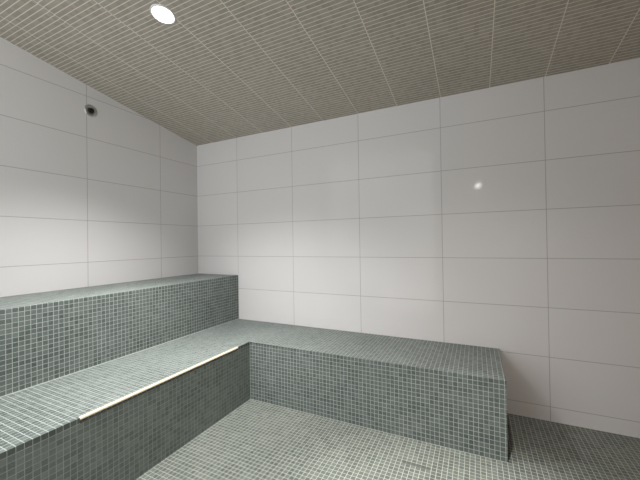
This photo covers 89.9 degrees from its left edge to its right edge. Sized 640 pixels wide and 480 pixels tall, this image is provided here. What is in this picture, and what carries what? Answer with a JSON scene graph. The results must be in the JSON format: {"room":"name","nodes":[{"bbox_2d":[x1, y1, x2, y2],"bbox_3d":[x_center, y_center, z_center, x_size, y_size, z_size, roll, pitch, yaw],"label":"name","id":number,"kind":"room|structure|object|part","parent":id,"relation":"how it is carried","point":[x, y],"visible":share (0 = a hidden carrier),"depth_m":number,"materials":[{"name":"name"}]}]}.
{"room":"spa","nodes":[
{"label":"spa","id":0,"kind":"room"},
{"bbox_2d":[0,37,197,296],"bbox_3d":[-1.960,-0.154,1.955,0.120,2.644,3.000,-1,-1,26],"label":"wall","id":1,"kind":"structure","parent":0,"point":[109,197],"depth_m":2.31,"materials":[{"name":"white tile"}]},
{"bbox_2d":[84,104,96,116],"bbox_3d":[-1.695,-0.959,2.376,0.016,0.090,0.090,-1,-1,26],"label":"vent","id":2,"kind":"object","parent":1,"relation":"attached to","point":[90,110],"depth_m":2.37,"materials":[{"name":"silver metal"}]},
{"bbox_2d":[0,0,639,145],"bbox_3d":[-0.191,-1.304,1.096,4.090,0.610,3.240,-1,-1,26],"label":"ceiling","id":3,"kind":"structure","parent":0,"point":[225,69],"depth_m":1.88,"materials":[{"name":"beige tile"}]},
{"bbox_2d":[150,4,175,23],"bbox_3d":[-0.831,-1.193,1.698,0.126,0.026,0.124,-1,0,20],"label":"recessed light","id":4,"kind":"object","parent":3,"relation":"in","point":[163,14],"visible":1,"depth_m":1.69,"materials":[{"name":"white glass"}]},
{"bbox_2d":[136,399,639,479],"bbox_3d":[-0.155,1.194,1.076,4.090,0.120,3.240,-1,-1,26],"label":"floor","id":5,"kind":"structure","parent":0,"point":[258,440],"depth_m":1.70,"materials":[{"name":"tile"}]},
{"bbox_2d":[0,318,507,479],"bbox_3d":[-0.451,0.932,1.220,2.164,0.415,2.996,-1,-1,26],"label":"tiled bench","id":6,"kind":"object","parent":5,"relation":"on","point":[119,418],"visible":1,"depth_m":1.80,"materials":[{"name":"tile"}]},
{"bbox_2d":[0,273,238,396],"bbox_3d":[-1.660,0.749,1.808,0.517,0.826,3.000,-1,-1,26],"label":"tiled bench","id":7,"kind":"object","parent":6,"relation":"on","point":[49,335],"visible":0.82,"depth_m":1.95,"materials":[{"name":"grey tile"}]},
{"bbox_3d":[-1.666,0.348,1.812,0.517,0.024,3.000,-1,-1,26],"label":"seat","id":8,"kind":"part","parent":7,"relation":"part of","materials":[{"name":"grey tile"}]},
{"bbox_2d":[197,58,639,437],"bbox_3d":[0.511,0.069,2.488,4.090,2.134,0.120,-1,-1,26],"label":"wall","id":9,"kind":"structure","parent":0,"point":[506,218],"depth_m":2.17,"materials":[{"name":"white tile"}]}
]}

